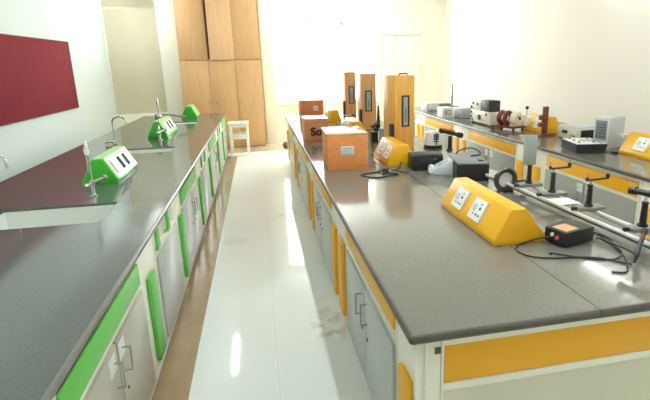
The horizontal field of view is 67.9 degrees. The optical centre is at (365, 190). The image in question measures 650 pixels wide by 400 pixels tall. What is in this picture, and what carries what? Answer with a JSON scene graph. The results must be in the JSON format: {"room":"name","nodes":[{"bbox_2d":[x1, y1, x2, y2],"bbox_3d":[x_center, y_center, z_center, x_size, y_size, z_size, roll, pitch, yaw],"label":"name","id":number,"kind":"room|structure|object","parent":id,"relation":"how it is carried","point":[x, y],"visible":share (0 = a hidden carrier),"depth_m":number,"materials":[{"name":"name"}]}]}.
{"room":"science classroom","nodes":[
{"label":"science classroom","id":0,"kind":"room"},
{"bbox_2d":[0,0,115,181],"bbox_3d":[-4.344,-0.897,4.305,0.200,3.450,13.650,-4,15,-12],"label":"wall","id":1,"kind":"structure","parent":0,"point":[24,145],"depth_m":8.20,"materials":[{"name":"white paint"}]},
{"bbox_2d":[0,33,78,125],"bbox_3d":[-4.701,-1.477,6.375,0.025,1.135,4.570,-4,15,-12],"label":"board","id":2,"kind":"object","parent":1,"relation":"attached to","point":[37,80],"visible":1,"depth_m":7.00,"materials":[{"name":"red fabric"}]},
{"bbox_2d":[99,0,116,112],"bbox_3d":[-5.698,-2.995,10.625,0.035,2.580,0.030,-4,15,-12],"label":"trim","id":3,"kind":"structure","parent":1,"relation":"attached to","point":[100,6],"depth_m":10.62,"materials":[{"name":"white paint"}]},
{"bbox_2d":[150,142,372,399],"bbox_3d":[-0.348,0.534,5.589,8.320,0.120,14.050,-4,15,-12],"label":"floor","id":4,"kind":"structure","parent":0,"point":[275,327],"depth_m":3.81,"materials":[{"name":"tile"}]},
{"bbox_2d":[52,262,155,399],"bbox_3d":[-1.277,0.930,2.226,0.359,0.854,1.196,-4,15,-12],"label":"base cabinet","id":5,"kind":"object","parent":4,"relation":"on","point":[116,361],"visible":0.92,"depth_m":2.26,"materials":[{"name":"white laminate"}]},
{"bbox_2d":[0,113,225,399],"bbox_3d":[-2.554,-0.173,4.738,1.628,0.037,11.340,-4,15,-12],"label":"countertop","id":6,"kind":"structure","parent":5,"relation":"on","point":[57,283],"depth_m":2.74,"materials":[{"name":"stone"}]},
{"bbox_2d":[0,155,8,168],"bbox_3d":[-2.896,-0.101,3.696,0.293,0.370,0.062,-6,16,-19],"label":"tap","id":7,"kind":"object","parent":6,"relation":"on","point":[1,156],"visible":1,"depth_m":3.69,"materials":[{"name":"silver metal"}]},
{"bbox_2d":[0,204,115,229],"bbox_3d":[-2.180,0.621,3.432,0.762,0.882,0.492,-4,15,-12],"label":"sink","id":8,"kind":"object","parent":6,"relation":"in","point":[89,214],"visible":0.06,"depth_m":3.54,"materials":[{"name":"white ceramic"}]},
{"bbox_2d":[83,141,107,196],"bbox_3d":[-2.145,-0.172,3.773,0.061,0.440,0.253,1,15,7],"label":"tap","id":9,"kind":"object","parent":6,"relation":"on","point":[92,182],"visible":1,"depth_m":3.75,"materials":[{"name":"silver metal"}]},
{"bbox_2d":[94,174,107,182],"bbox_3d":[-2.133,-0.086,3.843,0.044,0.047,0.160,1,15,9],"label":"outlet","id":10,"kind":"object","parent":9,"relation":"attached to","point":[103,177],"depth_m":3.87,"materials":[{"name":"silver metal"}]},
{"bbox_2d":[82,146,136,184],"bbox_3d":[-2.391,-0.248,4.512,0.294,0.218,0.720,-4,15,-12],"label":"box","id":11,"kind":"object","parent":6,"relation":"on","point":[116,162],"visible":1,"depth_m":4.28,"materials":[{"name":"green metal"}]},
{"bbox_2d":[105,116,126,144],"bbox_3d":[-3.277,-0.786,6.309,0.293,0.370,0.062,-6,16,-19],"label":"tap","id":12,"kind":"object","parent":6,"relation":"on","point":[114,142],"visible":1,"depth_m":6.29,"materials":[{"name":"silver metal"}]},
{"bbox_2d":[128,148,172,153],"bbox_3d":[-2.664,-0.039,5.960,0.622,0.882,0.382,-4,15,-12],"label":"sink","id":13,"kind":"object","parent":6,"relation":"in","point":[165,149],"visible":0.02,"depth_m":6.02,"materials":[{"name":"white ceramic"}]},
{"bbox_2d":[156,125,166,139],"bbox_3d":[-2.842,-0.801,6.668,0.061,0.200,0.253,1,15,7],"label":"tap","id":14,"kind":"object","parent":6,"relation":"on","point":[164,129],"visible":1,"depth_m":6.64,"materials":[{"name":"silver metal"}]},
{"bbox_2d":[148,116,176,137],"bbox_3d":[-3.043,-0.958,7.210,0.274,0.233,0.850,-4,15,-12],"label":"box","id":15,"kind":"object","parent":6,"relation":"on","point":[166,122],"visible":0.89,"depth_m":6.89,"materials":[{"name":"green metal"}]},
{"bbox_2d":[154,97,184,119],"bbox_3d":[-3.302,-1.323,8.086,0.488,0.500,0.144,-4,15,-12],"label":"tap","id":16,"kind":"object","parent":6,"relation":"on","point":[158,115],"visible":0.82,"depth_m":8.05,"materials":[{"name":"silver metal"}]},
{"bbox_2d":[174,122,196,124],"bbox_3d":[-3.310,-0.759,8.725,0.592,0.882,0.422,-4,15,-12],"label":"sink","id":17,"kind":"object","parent":6,"relation":"in","point":[186,122],"visible":0.02,"depth_m":8.82,"materials":[{"name":"white ceramic"}]},
{"bbox_2d":[181,104,199,117],"bbox_3d":[-3.494,-1.579,9.597,0.294,0.228,0.500,-4,15,-12],"label":"box","id":18,"kind":"object","parent":6,"relation":"on","point":[190,111],"visible":0.92,"depth_m":9.38,"materials":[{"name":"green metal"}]},
{"bbox_2d":[136,236,165,374],"bbox_3d":[-1.465,0.731,2.989,0.330,0.854,0.416,-4,15,-12],"label":"post","id":19,"kind":"object","parent":4,"relation":"on","point":[146,264],"visible":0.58,"depth_m":2.96,"materials":[{"name":"white laminate"}]},
{"bbox_2d":[152,203,184,340],"bbox_3d":[-1.601,0.583,3.559,0.318,0.854,0.786,-4,15,-12],"label":"base cabinet","id":20,"kind":"object","parent":4,"relation":"on","point":[165,241],"visible":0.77,"depth_m":3.50,"materials":[{"name":"white laminate"}]},
{"bbox_2d":[172,194,190,284],"bbox_3d":[-1.717,0.444,4.095,0.330,0.854,0.336,-4,15,-12],"label":"post","id":21,"kind":"object","parent":4,"relation":"on","point":[179,219],"visible":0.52,"depth_m":4.13,"materials":[{"name":"white laminate"}]},
{"bbox_2d":[178,167,202,268],"bbox_3d":[-1.865,0.258,4.806,0.359,0.854,1.156,-4,15,-12],"label":"base cabinet","id":22,"kind":"object","parent":4,"relation":"on","point":[189,201],"visible":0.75,"depth_m":4.73,"materials":[{"name":"white laminate"}]},
{"bbox_2d":[152,156,236,399],"bbox_3d":[-1.539,0.766,4.552,0.208,0.006,11.990,-4,15,-12],"label":"floor border","id":23,"kind":"structure","parent":4,"relation":"on","point":[175,377],"depth_m":3.81,"materials":[{"name":"brown tile"}]},
{"bbox_2d":[194,159,205,226],"bbox_3d":[-2.047,0.067,5.540,0.330,0.854,0.396,-4,15,-12],"label":"post","id":24,"kind":"object","parent":4,"relation":"on","point":[198,177],"visible":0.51,"depth_m":5.53,"materials":[{"name":"white laminate"}]},
{"bbox_2d":[199,149,211,219],"bbox_3d":[-2.182,-0.080,6.106,0.318,0.854,0.796,-4,15,-12],"label":"base cabinet","id":25,"kind":"object","parent":4,"relation":"on","point":[203,163],"visible":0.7,"depth_m":6.09,"materials":[{"name":"white laminate"}]},
{"bbox_2d":[205,144,214,198],"bbox_3d":[-2.299,-0.221,6.646,0.330,0.854,0.336,-4,15,-12],"label":"post","id":26,"kind":"object","parent":4,"relation":"on","point":[208,157],"visible":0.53,"depth_m":6.70,"materials":[{"name":"white laminate"}]},
{"bbox_2d":[208,133,219,195],"bbox_3d":[-2.447,-0.408,7.362,0.359,0.854,1.166,-4,15,-12],"label":"base cabinet","id":27,"kind":"object","parent":4,"relation":"on","point":[212,146],"visible":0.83,"depth_m":7.31,"materials":[{"name":"white laminate"}]},
{"bbox_2d":[215,131,221,173],"bbox_3d":[-2.630,-0.600,8.101,0.330,0.854,0.396,-4,15,-12],"label":"post","id":28,"kind":"object","parent":4,"relation":"on","point":[217,142],"visible":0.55,"depth_m":8.11,"materials":[{"name":"white laminate"}]},
{"bbox_2d":[216,125,223,170],"bbox_3d":[-2.767,-0.749,8.672,0.318,0.854,0.806,-4,15,-12],"label":"base cabinet","id":29,"kind":"object","parent":4,"relation":"on","point":[219,134],"visible":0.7,"depth_m":8.68,"materials":[{"name":"white laminate"}]},
{"bbox_2d":[179,60,265,147],"bbox_3d":[-3.277,-2.003,11.218,1.750,1.985,0.440,-4,15,-12],"label":"cupboard","id":30,"kind":"object","parent":4,"relation":"on","point":[233,88],"visible":0.87,"depth_m":10.97,"materials":[{"name":"laminate"}]},
{"bbox_2d":[220,123,225,161],"bbox_3d":[-2.887,-0.893,9.226,0.330,0.854,0.356,-4,15,-12],"label":"post","id":31,"kind":"object","parent":4,"relation":"on","point":[221,131],"visible":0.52,"depth_m":9.28,"materials":[{"name":"white laminate"}]},
{"bbox_2d":[221,117,227,157],"bbox_3d":[-3.014,-1.056,9.853,0.359,0.854,0.956,-4,15,-12],"label":"base cabinet","id":32,"kind":"object","parent":4,"relation":"on","point":[223,125],"visible":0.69,"depth_m":9.83,"materials":[{"name":"white laminate"}]},
{"bbox_2d":[227,150,287,156],"bbox_3d":[-1.512,-0.863,10.674,7.880,0.020,0.350,-4,15,-12],"label":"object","id":33,"kind":"structure","parent":4,"relation":"on","point":[279,151],"depth_m":10.45,"materials":[{"name":"beige"}]},
{"bbox_2d":[227,121,249,154],"bbox_3d":[-2.735,-1.138,10.424,0.430,0.680,0.400,-4,15,-12],"label":"stool","id":34,"kind":"object","parent":33,"relation":"on","point":[231,124],"visible":1,"depth_m":10.25,"materials":[{"name":"white laminate"}]},
{"bbox_2d":[287,122,289,160],"bbox_3d":[-1.111,-0.967,9.378,0.810,0.854,0.476,-4,15,-12],"label":"post","id":35,"kind":"object","parent":4,"relation":"on","point":[287,122],"visible":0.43,"depth_m":9.21,"materials":[{"name":"white laminate"}]},
{"bbox_2d":[288,124,294,174],"bbox_3d":[-0.934,-0.747,8.534,0.839,0.854,1.296,-4,15,-12],"label":"base cabinet","id":36,"kind":"object","parent":4,"relation":"on","point":[291,134],"visible":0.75,"depth_m":8.41,"materials":[{"name":"white laminate"}]},
{"bbox_2d":[293,135,299,186],"bbox_3d":[-0.693,-0.489,7.545,0.810,0.854,0.796,-4,15,-12],"label":"post","id":37,"kind":"object","parent":4,"relation":"on","point":[295,145],"visible":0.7,"depth_m":7.60,"materials":[{"name":"white laminate"}]},
{"bbox_2d":[297,140,308,215],"bbox_3d":[-0.473,-0.220,6.512,0.839,0.854,1.376,-4,15,-12],"label":"base cabinet","id":38,"kind":"object","parent":4,"relation":"on","point":[302,159],"visible":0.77,"depth_m":6.34,"materials":[{"name":"white laminate"}]},
{"bbox_2d":[307,160,314,230],"bbox_3d":[-0.243,0.025,5.570,0.810,0.854,0.616,-4,15,-12],"label":"post","id":39,"kind":"object","parent":4,"relation":"on","point":[310,178],"visible":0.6,"depth_m":5.49,"materials":[{"name":"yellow laminate"}]},
{"bbox_2d":[313,170,332,283],"bbox_3d":[-0.051,0.262,4.660,0.839,0.854,1.296,-4,15,-12],"label":"base cabinet","id":40,"kind":"object","parent":4,"relation":"on","point":[323,211],"visible":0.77,"depth_m":4.44,"materials":[{"name":"white laminate"}]},
{"bbox_2d":[331,204,347,320],"bbox_3d":[0.173,0.501,3.741,0.810,0.854,0.646,-4,15,-12],"label":"post","id":41,"kind":"object","parent":4,"relation":"on","point":[338,230],"visible":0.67,"depth_m":3.55,"materials":[{"name":"plastic"}]},
{"bbox_2d":[345,229,397,399],"bbox_3d":[0.364,0.736,2.841,0.839,0.854,1.246,-4,15,-12],"label":"base cabinet","id":42,"kind":"object","parent":4,"relation":"on","point":[372,325],"visible":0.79,"depth_m":2.60,"materials":[{"name":"white laminate"}]},
{"bbox_2d":[397,324,424,399],"bbox_3d":[0.207,0.944,2.068,0.130,0.854,0.241,-4,15,-12],"label":"post","id":43,"kind":"object","parent":4,"relation":"on","point":[411,358],"visible":0.52,"depth_m":1.92,"materials":[{"name":"white laminate"}]},
{"bbox_2d":[414,112,415,135],"bbox_3d":[1.680,-1.360,10.663,1.539,0.854,0.696,-4,15,-12],"label":"base cabinet","id":44,"kind":"object","parent":4,"relation":"on","point":[414,112],"visible":0.15,"depth_m":10.17,"materials":[{"name":"white laminate"}]},
{"bbox_2d":[416,113,424,139],"bbox_3d":[1.834,-1.201,10.052,1.510,0.854,0.596,-4,15,-12],"label":"post","id":45,"kind":"object","parent":4,"relation":"on","point":[420,119],"visible":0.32,"depth_m":9.79,"materials":[{"name":"white laminate"}]},
{"bbox_2d":[425,116,453,151],"bbox_3d":[2.040,-0.949,9.085,1.539,0.854,1.436,-4,15,-12],"label":"base cabinet","id":46,"kind":"object","parent":4,"relation":"on","point":[431,123],"visible":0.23,"depth_m":8.69,"materials":[{"name":"white laminate"}]},
{"bbox_2d":[453,124,468,152],"bbox_3d":[2.275,-0.698,8.120,1.510,0.854,0.606,-4,15,-12],"label":"post","id":47,"kind":"object","parent":4,"relation":"on","point":[458,143],"visible":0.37,"depth_m":7.88,"materials":[{"name":"white laminate"}]},
{"bbox_2d":[468,129,516,170],"bbox_3d":[2.487,-0.438,7.124,1.539,0.854,1.486,-4,15,-12],"label":"base cabinet","id":48,"kind":"object","parent":4,"relation":"on","point":[500,153],"visible":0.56,"depth_m":6.78,"materials":[{"name":"white laminate"}]},
{"bbox_2d":[515,143,545,188],"bbox_3d":[2.732,-0.175,6.112,1.510,0.854,0.656,-4,15,-12],"label":"post","id":49,"kind":"object","parent":4,"relation":"on","point":[538,170],"visible":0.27,"depth_m":5.77,"materials":[{"name":"white laminate"}]},
{"bbox_2d":[424,311,649,399],"bbox_3d":[0.956,0.916,2.118,1.484,0.854,0.059,-4,15,-12],"label":"end panel","id":50,"kind":"object","parent":4,"relation":"on","point":[607,358],"visible":0.79,"depth_m":2.00,"materials":[{"name":"white laminate"}]},
{"bbox_2d":[544,152,642,226],"bbox_3d":[2.946,0.087,5.107,1.539,0.854,1.456,-4,15,-12],"label":"base cabinet","id":51,"kind":"object","parent":4,"relation":"on","point":[612,193],"visible":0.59,"depth_m":4.70,"materials":[{"name":"white laminate"}]},
{"bbox_2d":[637,181,649,238],"bbox_3d":[3.180,0.337,4.146,1.510,0.854,0.576,-4,15,-12],"label":"post","id":52,"kind":"object","parent":4,"relation":"on","point":[646,185],"visible":0.02,"depth_m":4.13,"materials":[{"name":"black metal"}]},
{"bbox_3d":[0.457,-0.099,5.999,0.730,0.860,7.970,-4,15,-12],"label":"kitchen island","id":53,"kind":"object","parent":4,"relation":"on","visible":0},
{"bbox_2d":[285,114,649,344],"bbox_3d":[0.075,-0.496,5.769,1.613,0.037,8.126,-4,15,-12],"label":"island countertop","id":54,"kind":"structure","parent":53,"relation":"on","point":[440,280],"depth_m":2.41,"materials":[{"name":"stone"}]},
{"bbox_2d":[298,98,323,118],"bbox_3d":[-1.025,-1.530,9.028,0.418,0.335,0.431,-5,15,-13],"label":"instrument box","id":55,"kind":"object","parent":54,"relation":"on","point":[307,107],"visible":0.91,"depth_m":8.83,"materials":[{"name":"red wood"}]},
{"bbox_2d":[301,115,328,141],"bbox_3d":[-0.675,-0.838,6.475,0.329,0.290,0.428,-4,15,-12],"label":"instrument box","id":56,"kind":"object","parent":54,"relation":"on","point":[311,125],"visible":0.75,"depth_m":6.28,"materials":[{"name":"brown wood"}]},
{"bbox_2d":[324,107,341,121],"bbox_3d":[-0.596,-1.358,8.611,0.251,0.200,0.600,-4,15,-12],"label":"box","id":57,"kind":"object","parent":54,"relation":"on","point":[331,113],"visible":0.88,"depth_m":8.34,"materials":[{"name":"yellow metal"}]},
{"bbox_2d":[321,126,367,170],"bbox_3d":[-0.211,-0.425,4.776,0.393,0.345,0.541,-4,15,-10],"label":"instrument box","id":58,"kind":"object","parent":54,"relation":"on","point":[346,147],"visible":1,"depth_m":4.53,"materials":[{"name":"brown wood"}]},
{"bbox_2d":[341,70,356,117],"bbox_3d":[-0.327,-1.808,9.014,0.235,0.854,0.392,-4,15,-12],"label":"instrument case","id":59,"kind":"object","parent":54,"relation":"on","point":[348,78],"visible":0.9,"depth_m":8.86,"materials":[{"name":"brown wood"}]},
{"bbox_2d":[340,117,366,131],"bbox_3d":[-0.183,-0.922,6.935,0.314,0.200,0.600,-4,15,-12],"label":"box","id":60,"kind":"object","parent":54,"relation":"on","point":[348,121],"visible":0.56,"depth_m":6.75,"materials":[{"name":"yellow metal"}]},
{"bbox_2d":[357,71,375,128],"bbox_3d":[-0.002,-1.390,7.409,0.245,0.854,0.412,-4,15,-12],"label":"instrument case","id":61,"kind":"object","parent":54,"relation":"on","point":[366,82],"visible":0.8,"depth_m":7.24,"materials":[{"name":"brown wood"}]},
{"bbox_2d":[370,105,383,141],"bbox_3d":[0.170,-0.850,6.130,0.214,0.460,0.128,-4,15,-12],"label":"stand","id":62,"kind":"object","parent":54,"relation":"on","point":[373,134],"visible":0.77,"depth_m":6.12,"materials":[{"name":"black metal"}]},
{"bbox_2d":[360,162,408,177],"bbox_3d":[0.205,-0.176,4.347,0.490,0.074,0.248,-9,17,-27],"label":"cable","id":63,"kind":"object","parent":54,"relation":"on","point":[397,170],"visible":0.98,"depth_m":4.34,"materials":[{"name":"black plastic"}]},
{"bbox_2d":[382,168,390,172],"bbox_3d":[0.191,-0.178,4.399,0.080,0.045,0.044,-4,15,-12],"label":"plug","id":64,"kind":"object","parent":54,"relation":"on","point":[387,170],"visible":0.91,"depth_m":4.38,"materials":[{"name":"black plastic"}]},
{"bbox_2d":[374,137,411,166],"bbox_3d":[0.303,-0.408,4.957,0.314,0.200,0.600,-4,15,-12],"label":"box","id":65,"kind":"object","parent":54,"relation":"on","point":[391,151],"visible":0.94,"depth_m":4.72,"materials":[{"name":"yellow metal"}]},
{"bbox_2d":[383,73,413,149],"bbox_3d":[0.370,-0.924,5.603,0.270,0.864,0.412,-5,15,-16],"label":"instrument case","id":66,"kind":"object","parent":54,"relation":"on","point":[398,90],"visible":0.77,"depth_m":5.45,"materials":[{"name":"brown wood"}]},
{"bbox_2d":[408,151,442,170],"bbox_3d":[0.567,-0.280,4.564,0.290,0.145,0.200,-4,15,-10],"label":"case","id":67,"kind":"object","parent":54,"relation":"on","point":[417,161],"visible":0.89,"depth_m":4.47,"materials":[{"name":"black plastic"}]},
{"bbox_2d":[428,157,452,175],"bbox_3d":[0.695,-0.224,4.346,0.251,0.143,0.220,1,15,8],"label":"meter","id":68,"kind":"object","parent":54,"relation":"on","point":[444,167],"visible":0.82,"depth_m":4.25,"materials":[{"name":"white plastic"}]},
{"bbox_2d":[423,128,462,150],"bbox_3d":[0.868,-0.586,5.515,0.224,0.239,0.555,-8,16,-24],"label":"spectrometer","id":69,"kind":"object","parent":54,"relation":"on","point":[433,140],"visible":1,"depth_m":5.57,"materials":[{"name":"black metal"}]},
{"bbox_2d":[448,152,488,180],"bbox_3d":[0.902,-0.216,4.262,0.270,0.164,0.500,-1,15,0],"label":"case","id":70,"kind":"object","parent":54,"relation":"on","point":[475,168],"visible":0.94,"depth_m":4.03,"materials":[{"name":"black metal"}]},
{"bbox_2d":[455,147,480,155],"bbox_3d":[0.941,-0.349,4.370,0.234,0.052,0.157,-4,15,-12],"label":"cable","id":71,"kind":"object","parent":70,"relation":"on","point":[468,147],"visible":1,"depth_m":4.41,"materials":[{"name":"black plastic"}]},
{"bbox_2d":[441,177,544,245],"bbox_3d":[0.766,0.103,2.995,0.314,0.200,0.790,-4,15,-12],"label":"box","id":72,"kind":"object","parent":54,"relation":"on","point":[499,220],"visible":1,"depth_m":2.76,"materials":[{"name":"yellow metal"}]},
{"bbox_2d":[485,167,649,248],"bbox_3d":[1.277,0.071,3.100,0.270,0.201,1.892,-5,15,-15],"label":"bench","id":73,"kind":"object","parent":54,"relation":"on","point":[505,178],"visible":0.94,"depth_m":3.20,"materials":[{"name":"silver metal"}]},
{"bbox_2d":[514,135,542,187],"bbox_3d":[1.195,-0.212,3.508,0.207,0.376,0.080,-4,15,-12],"label":"holder","id":74,"kind":"object","parent":73,"relation":"attached to","point":[530,141],"visible":1,"depth_m":3.50,"materials":[{"name":"grey metal"}]},
{"bbox_2d":[536,159,571,196],"bbox_3d":[1.292,-0.085,3.277,0.251,0.245,0.080,-4,15,-12],"label":"holder","id":75,"kind":"object","parent":73,"relation":"attached to","point":[551,192],"visible":1,"depth_m":3.27,"materials":[{"name":"grey metal"}]},
{"bbox_2d":[546,198,578,204],"bbox_3d":[1.294,0.073,3.150,0.160,0.002,0.140,-4,15,-12],"label":"paper slip","id":76,"kind":"object","parent":73,"relation":"on","point":[559,201],"visible":1,"depth_m":3.14,"materials":[{"name":"white paper"}]},
{"bbox_2d":[571,169,609,211],"bbox_3d":[1.390,-0.001,2.951,0.251,0.245,0.080,-4,15,-12],"label":"holder","id":77,"kind":"object","parent":73,"relation":"attached to","point":[588,205],"visible":1,"depth_m":2.95,"materials":[{"name":"grey metal"}]},
{"bbox_2d":[622,186,649,232],"bbox_3d":[1.537,0.110,2.554,0.277,0.228,0.185,9,18,33],"label":"holder","id":78,"kind":"object","parent":73,"relation":"attached to","point":[634,228],"visible":0.99,"depth_m":2.57,"materials":[{"name":"grey metal"}]},
{"bbox_2d":[545,220,593,247],"bbox_3d":[1.122,0.242,2.659,0.237,0.090,0.140,-9,17,-27],"label":"box","id":79,"kind":"object","parent":54,"relation":"on","point":[566,234],"visible":1,"depth_m":2.61,"materials":[{"name":"black plastic"}]},
{"bbox_2d":[515,236,631,264],"bbox_3d":[1.066,0.304,2.509,0.545,0.048,0.233,3,15,15],"label":"power cable","id":80,"kind":"object","parent":54,"relation":"on","point":[546,236],"visible":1,"depth_m":2.44,"materials":[{"name":"black plastic"}]},
{"bbox_2d":[549,237,622,259],"bbox_3d":[1.175,0.318,2.491,0.398,0.030,0.223,-8,16,-26],"label":"cable","id":81,"kind":"object","parent":54,"relation":"on","point":[550,253],"visible":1,"depth_m":2.46,"materials":[{"name":"black plastic"}]},
{"bbox_2d":[593,233,628,272],"bbox_3d":[1.274,0.309,2.493,0.111,0.039,0.518,2,15,13],"label":"cable","id":82,"kind":"object","parent":54,"relation":"on","point":[627,270],"visible":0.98,"depth_m":2.44,"materials":[{"name":"black plastic"}]},
{"bbox_2d":[594,232,634,253],"bbox_3d":[1.329,0.281,2.618,0.089,0.030,0.378,-4,15,-12],"label":"cable","id":83,"kind":"object","parent":54,"relation":"on","point":[594,232],"visible":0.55,"depth_m":2.58,"materials":[{"name":"black plastic"}]},
{"bbox_2d":[633,228,647,262],"bbox_3d":[1.365,0.273,2.388,0.030,0.143,0.164,11,19,39],"label":"probe","id":84,"kind":"object","parent":54,"relation":"on","point":[644,231],"visible":1,"depth_m":2.38,"materials":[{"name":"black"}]},
{"bbox_3d":[3.397,0.602,3.132,1.539,0.854,1.556,-4,15,-12],"label":"cabinet","id":85,"kind":"object","parent":4,"relation":"on","visible":0},
{"bbox_2d":[414,105,649,182],"bbox_3d":[2.601,-0.753,6.560,1.570,0.037,9.250,-4,15,-12],"label":"countertop","id":86,"kind":"structure","parent":85,"relation":"on","point":[631,166],"depth_m":5.34,"materials":[{"name":"stone"}]},
{"bbox_2d":[421,102,450,111],"bbox_3d":[1.465,-1.738,9.987,0.520,0.155,0.400,-4,15,-12],"label":"instrument case","id":87,"kind":"object","parent":86,"relation":"on","point":[426,106],"visible":0.69,"depth_m":9.80,"materials":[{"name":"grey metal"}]},
{"bbox_2d":[437,106,452,117],"bbox_3d":[1.441,-1.408,8.684,0.200,0.185,0.246,-5,15,-15],"label":"lab instrument","id":88,"kind":"object","parent":86,"relation":"on","point":[444,111],"visible":1,"depth_m":8.58,"materials":[{"name":"white plastic"}]},
{"bbox_2d":[451,84,458,106],"bbox_3d":[1.901,-2.068,10.529,0.240,0.500,0.180,-4,15,-12],"label":"stand","id":89,"kind":"object","parent":86,"relation":"on","point":[452,105],"visible":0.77,"depth_m":10.52,"materials":[{"name":"grey metal"}]},
{"bbox_2d":[453,106,470,117],"bbox_3d":[1.813,-1.401,8.639,0.380,0.180,0.306,-6,16,-18],"label":"lab instrument","id":90,"kind":"object","parent":86,"relation":"on","point":[464,111],"visible":0.54,"depth_m":8.50,"materials":[{"name":"white"}]},
{"bbox_2d":[470,99,501,125],"bbox_3d":[1.904,-1.250,7.664,0.220,0.385,0.720,-4,15,-12],"label":"control unit","id":91,"kind":"object","parent":86,"relation":"on","point":[482,111],"visible":0.87,"depth_m":7.46,"materials":[{"name":"beige metal"}]},
{"bbox_2d":[490,110,524,131],"bbox_3d":[2.077,-1.025,7.010,0.269,0.277,0.420,-12,18,-35],"label":"apparatus","id":92,"kind":"object","parent":86,"relation":"on","point":[515,120],"visible":1,"depth_m":6.93,"materials":[{"name":"red"}]},
{"bbox_2d":[520,113,558,132],"bbox_3d":[2.482,-0.951,6.815,0.300,0.220,0.560,-4,15,-12],"label":"box","id":93,"kind":"object","parent":86,"relation":"on","point":[530,122],"visible":0.74,"depth_m":6.71,"materials":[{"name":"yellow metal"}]},
{"bbox_2d":[534,106,554,136],"bbox_3d":[2.378,-0.910,6.343,0.230,0.385,0.130,-6,16,-17],"label":"stand","id":94,"kind":"object","parent":86,"relation":"on","point":[544,117],"visible":0.96,"depth_m":6.31,"materials":[{"name":"brown wood"}]},
{"bbox_2d":[557,123,593,138],"bbox_3d":[2.677,-0.732,6.074,0.312,0.168,0.412,-4,15,-12],"label":"meter","id":95,"kind":"object","parent":86,"relation":"on","point":[577,130],"visible":0.72,"depth_m":5.95,"materials":[{"name":"beige metal"}]},
{"bbox_2d":[561,137,607,153],"bbox_3d":[2.405,-0.500,5.307,0.338,0.122,0.418,-1,15,0],"label":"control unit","id":96,"kind":"object","parent":86,"relation":"on","point":[576,145],"visible":1,"depth_m":5.13,"materials":[{"name":"black"}]},
{"bbox_2d":[593,115,627,148],"bbox_3d":[2.776,-0.657,5.440,0.288,0.345,0.240,-9,17,-27],"label":"instrument case","id":97,"kind":"object","parent":86,"relation":"on","point":[609,129],"visible":0.93,"depth_m":5.38,"materials":[{"name":"white"}]},
{"bbox_2d":[619,132,649,159],"bbox_3d":[2.970,-0.415,4.764,0.360,0.215,0.830,-4,15,-12],"label":"box","id":98,"kind":"object","parent":86,"relation":"on","point":[637,144],"visible":1,"depth_m":4.94,"materials":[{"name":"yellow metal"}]},
{"bbox_2d":[116,0,444,142],"bbox_3d":[-1.871,-2.896,11.676,8.320,3.450,0.200,-4,15,-12],"label":"wall","id":99,"kind":"structure","parent":0,"point":[427,17],"depth_m":11.94,"materials":[{"name":"white paint"}]},
{"bbox_2d":[102,7,154,8],"bbox_3d":[-5.174,-3.987,10.523,1.120,0.030,0.020,-4,15,-12],"label":"trim","id":100,"kind":"structure","parent":99,"relation":"attached to","point":[102,7],"depth_m":10.51,"materials":[{"name":"beige paint"}]},
{"bbox_2d":[101,0,166,112],"bbox_3d":[-5.155,-3.038,10.769,1.120,2.570,0.030,-4,15,-12],"label":"window blind","id":101,"kind":"object","parent":99,"relation":"attached to","point":[132,38],"depth_m":10.76,"materials":[{"name":"beige fabric"}]},
{"bbox_2d":[114,112,167,128],"bbox_3d":[-5.112,-1.347,11.119,1.140,0.860,0.220,-4,15,-12],"label":"trim","id":102,"kind":"structure","parent":99,"relation":"attached to","point":[119,122],"depth_m":10.88,"materials":[{"name":"beige"}]},
{"bbox_2d":[154,0,184,114],"bbox_3d":[-4.376,-2.651,10.931,0.390,3.450,0.250,-4,15,-12],"label":"trim","id":103,"kind":"structure","parent":99,"relation":"attached to","point":[164,10],"depth_m":10.71,"materials":[{"name":"white paint"}]},
{"bbox_2d":[172,0,259,60],"bbox_3d":[-3.302,-3.655,10.749,1.750,1.445,0.502,-4,15,-12],"label":"upper cabinet","id":104,"kind":"object","parent":99,"relation":"attached to","point":[205,29],"visible":0.99,"depth_m":10.60,"materials":[{"name":"laminate"}]},
{"bbox_2d":[228,144,287,152],"bbox_3d":[-1.656,-1.024,11.308,7.880,0.012,0.990,-4,15,-12],"label":"trim","id":105,"kind":"structure","parent":99,"relation":"attached to","point":[269,147],"depth_m":11.07,"materials":[{"name":"beige tile"}]},
{"bbox_2d":[257,0,278,143],"bbox_3d":[-2.318,-2.830,11.459,0.270,3.450,0.050,-4,15,-12],"label":"trim","id":106,"kind":"structure","parent":99,"relation":"attached to","point":[263,5],"depth_m":11.43,"materials":[{"name":"beige paint"}]},
{"bbox_2d":[272,0,377,104],"bbox_3d":[-0.952,-3.339,11.702,2.530,2.420,0.190,-4,15,-12],"label":"window","id":107,"kind":"structure","parent":99,"relation":"in","point":[273,1],"depth_m":11.64,"materials":[{"name":"white"}]},
{"bbox_2d":[377,32,422,120],"bbox_3d":[0.892,-2.656,12.236,1.170,2.600,0.050,-4,15,-12],"label":"door","id":108,"kind":"structure","parent":99,"relation":"in","point":[402,53],"depth_m":12.05,"materials":[{"name":"white"}]},
{"bbox_2d":[443,0,649,134],"bbox_3d":[3.584,-1.485,5.959,0.200,3.450,13.650,-4,15,-12],"label":"wall","id":109,"kind":"structure","parent":0,"point":[583,60],"depth_m":7.78,"materials":[{"name":"white paint"}]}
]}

